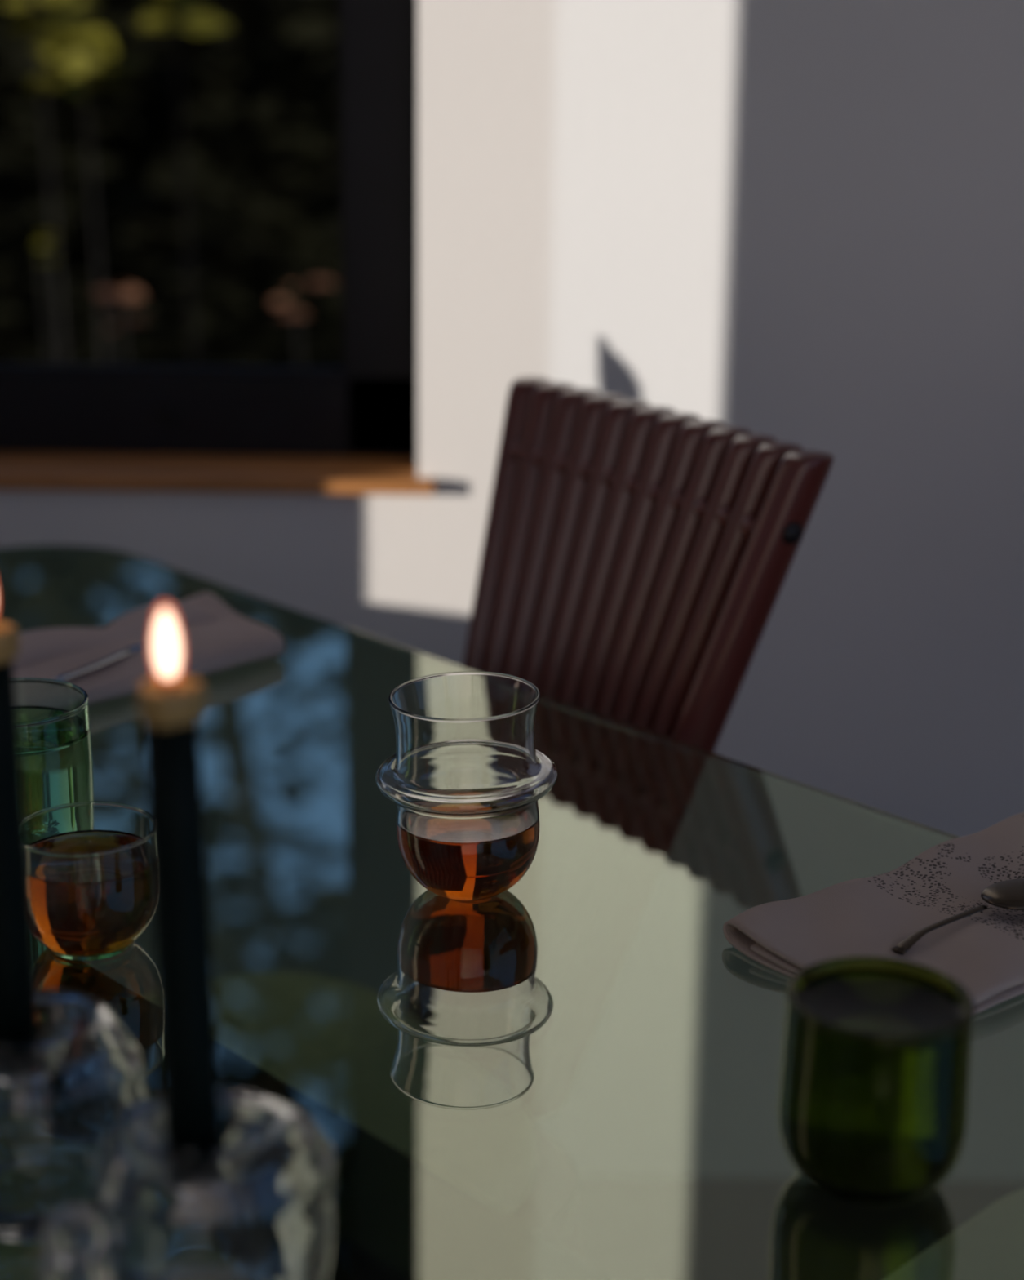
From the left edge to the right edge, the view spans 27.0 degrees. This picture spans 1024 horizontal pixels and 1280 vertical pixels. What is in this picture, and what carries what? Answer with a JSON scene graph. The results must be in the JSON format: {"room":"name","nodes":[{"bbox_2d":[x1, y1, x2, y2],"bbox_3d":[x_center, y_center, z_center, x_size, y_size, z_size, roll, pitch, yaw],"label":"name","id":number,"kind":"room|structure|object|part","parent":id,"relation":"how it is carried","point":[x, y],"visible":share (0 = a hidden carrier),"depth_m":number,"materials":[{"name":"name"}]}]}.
{"room":"dining room","nodes":[
{"label":"dining room","id":0,"kind":"room"},
{"bbox_2d":[0,0,1023,836],"bbox_3d":[0.408,-0.641,1.977,4.000,2.500,0.160,1,17,0],"label":"wall","id":1,"kind":"structure","parent":0,"point":[799,222],"depth_m":2.00,"materials":[{"name":"paint"}]},
{"bbox_2d":[0,0,417,457],"bbox_3d":[-0.635,-0.855,1.942,1.108,1.396,0.051,1,17,0],"label":"window","id":2,"kind":"structure","parent":1,"relation":"in","point":[209,208],"depth_m":2.08,"materials":[{"name":"black glass"}]},
{"bbox_3d":[-0.639,-0.867,1.952,0.980,1.260,0.006,1,17,0],"label":"pane","id":3,"kind":"part","parent":2,"relation":"part of","materials":[{"name":"clear glass"}]},
{"bbox_2d":[0,452,435,495],"bbox_3d":[-0.636,-0.167,2.079,1.124,0.014,0.110,1,17,0],"label":"window sill","id":4,"kind":"structure","parent":1,"relation":"attached to","point":[18,470],"depth_m":2.04,"materials":[{"name":"brown wood"}]},
{"bbox_3d":[0.383,1.289,0.110,4.000,0.100,4.860,1,17,0],"label":"floor","id":5,"kind":"structure","parent":0,"visible":0},
{"bbox_2d":[0,545,1023,1279],"bbox_3d":[-0.100,0.581,0.953,1.050,0.750,1.950,-15,23,-41],"label":"dining table","id":6,"kind":"object","parent":5,"relation":"on","point":[572,1071],"visible":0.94,"depth_m":1.02,"materials":[{"name":"clear glass"}]},
{"bbox_2d":[13,677,94,817],"bbox_3d":[-0.268,0.076,1.156,0.082,0.092,0.082,1,17,0],"label":"water tumbler","id":7,"kind":"object","parent":6,"relation":"on","point":[54,724],"visible":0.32,"depth_m":1.13,"materials":[{"name":"teal glass"}]},
{"bbox_2d":[0,988,146,1241],"bbox_3d":[-0.189,0.185,0.820,0.087,0.082,0.093,9,19,26],"label":"candle holder","id":8,"kind":"object","parent":6,"relation":"on","point":[61,1091],"visible":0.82,"depth_m":0.80,"materials":[{"name":"clear glass"}]},
{"bbox_2d":[0,621,37,1043],"bbox_3d":[-0.192,0.065,0.791,0.022,0.202,0.022,10,19,27],"label":"taper candle","id":9,"kind":"object","parent":8,"relation":"on","point":[18,1016],"visible":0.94,"depth_m":0.79,"materials":[{"name":"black wax"}]},
{"bbox_2d":[23,801,153,960],"bbox_3d":[-0.210,0.122,1.058,0.071,0.063,0.071,1,17,0],"label":"drinking glass","id":10,"kind":"object","parent":6,"relation":"on","point":[89,867],"visible":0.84,"depth_m":1.03,"materials":[{"name":"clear glass"}]},
{"bbox_2d":[13,591,284,704],"bbox_3d":[-0.315,0.016,1.455,0.140,0.030,0.360,17,23,42],"label":"napkin","id":11,"kind":"object","parent":6,"relation":"on","point":[216,637],"visible":0.71,"depth_m":1.48,"materials":[{"name":"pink fabric"}]},
{"bbox_2d":[52,624,188,681],"bbox_3d":[-0.264,0.009,1.462,0.012,0.005,0.149,9,19,26],"label":"table knife","id":12,"kind":"object","parent":11,"relation":"on","point":[127,651],"visible":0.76,"depth_m":1.43,"materials":[{"name":"metal"}]},
{"bbox_3d":[-0.281,0.018,1.431,0.011,0.005,0.076,10,19,28],"label":"handle","id":13,"kind":"part","parent":12,"relation":"part of","materials":[{"name":"metal"}]},
{"bbox_3d":[-0.247,-0.002,1.495,0.010,0.002,0.073,9,19,24],"label":"blade","id":14,"kind":"part","parent":12,"relation":"part of","materials":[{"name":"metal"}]},
{"bbox_2d":[37,1084,335,1279],"bbox_3d":[-0.115,0.206,0.752,0.105,0.082,0.080,-4,18,-16],"label":"candle holder","id":15,"kind":"object","parent":6,"relation":"on","point":[257,1205],"visible":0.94,"depth_m":0.72,"materials":[{"name":"clear glass"}]},
{"bbox_3d":[-0.154,0.221,0.739,0.021,0.021,0.021,-4,18,-16],"label":"knob","id":16,"kind":"part","parent":15,"relation":"part of","materials":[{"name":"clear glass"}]},
{"bbox_3d":[-0.149,0.202,0.725,0.021,0.021,0.021,-4,18,-16],"label":"knob","id":17,"kind":"part","parent":15,"relation":"part of","materials":[{"name":"clear glass"}]},
{"bbox_2d":[137,608,221,1150],"bbox_3d":[-0.111,0.087,0.717,0.023,0.207,0.023,0,17,0],"label":"taper candle","id":18,"kind":"object","parent":15,"relation":"on","point":[171,707],"visible":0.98,"depth_m":0.71,"materials":[{"name":"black wax"}]},
{"bbox_2d":[375,671,558,901],"bbox_3d":[-0.024,0.080,1.121,0.096,0.111,0.096,1,17,0],"label":"tea glass","id":19,"kind":"object","parent":6,"relation":"on","point":[466,777],"visible":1,"depth_m":1.09,"materials":[{"name":"clear glass"}]},
{"bbox_2d":[723,812,1023,1015],"bbox_3d":[0.263,0.131,1.114,0.303,0.026,0.138,-12,21,-36],"label":"napkin","id":20,"kind":"object","parent":6,"relation":"on","point":[984,951],"visible":0.77,"depth_m":1.07,"materials":[{"name":"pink fabric"}]},
{"bbox_2d":[891,878,1023,954],"bbox_3d":[0.238,0.137,1.069,0.118,0.015,0.032,-15,23,-42],"label":"spoon","id":21,"kind":"object","parent":20,"relation":"on","point":[1008,894],"visible":1,"depth_m":1.07,"materials":[{"name":"silver metal"}]},
{"bbox_3d":[0.212,0.143,1.058,0.065,0.009,0.009,-13,22,-38],"label":"handle","id":22,"kind":"part","parent":21,"relation":"part of","materials":[{"name":"silver metal"}]},
{"bbox_2d":[980,878,1023,910],"bbox_3d":[0.263,0.127,1.089,0.054,0.007,0.032,-7,18,-36],"label":"bowl","id":23,"kind":"object","parent":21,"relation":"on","point":[1008,894],"depth_m":1.08,"materials":[{"name":"silver metal"}]},
{"bbox_2d":[778,955,975,1204],"bbox_3d":[0.145,0.179,0.853,0.075,0.082,0.075,-1,17,-5],"label":"tumbler","id":24,"kind":"object","parent":6,"relation":"on","point":[873,1099],"visible":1,"depth_m":0.83,"materials":[{"name":"green glass"}]},
{"bbox_2d":[462,376,834,752],"bbox_3d":[-0.125,0.318,1.530,0.587,0.920,0.406,-10,20,-32],"label":"dining chair","id":25,"kind":"object","parent":5,"relation":"on","point":[637,557],"visible":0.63,"depth_m":1.53,"materials":[{"name":"brown wood"}]}
]}

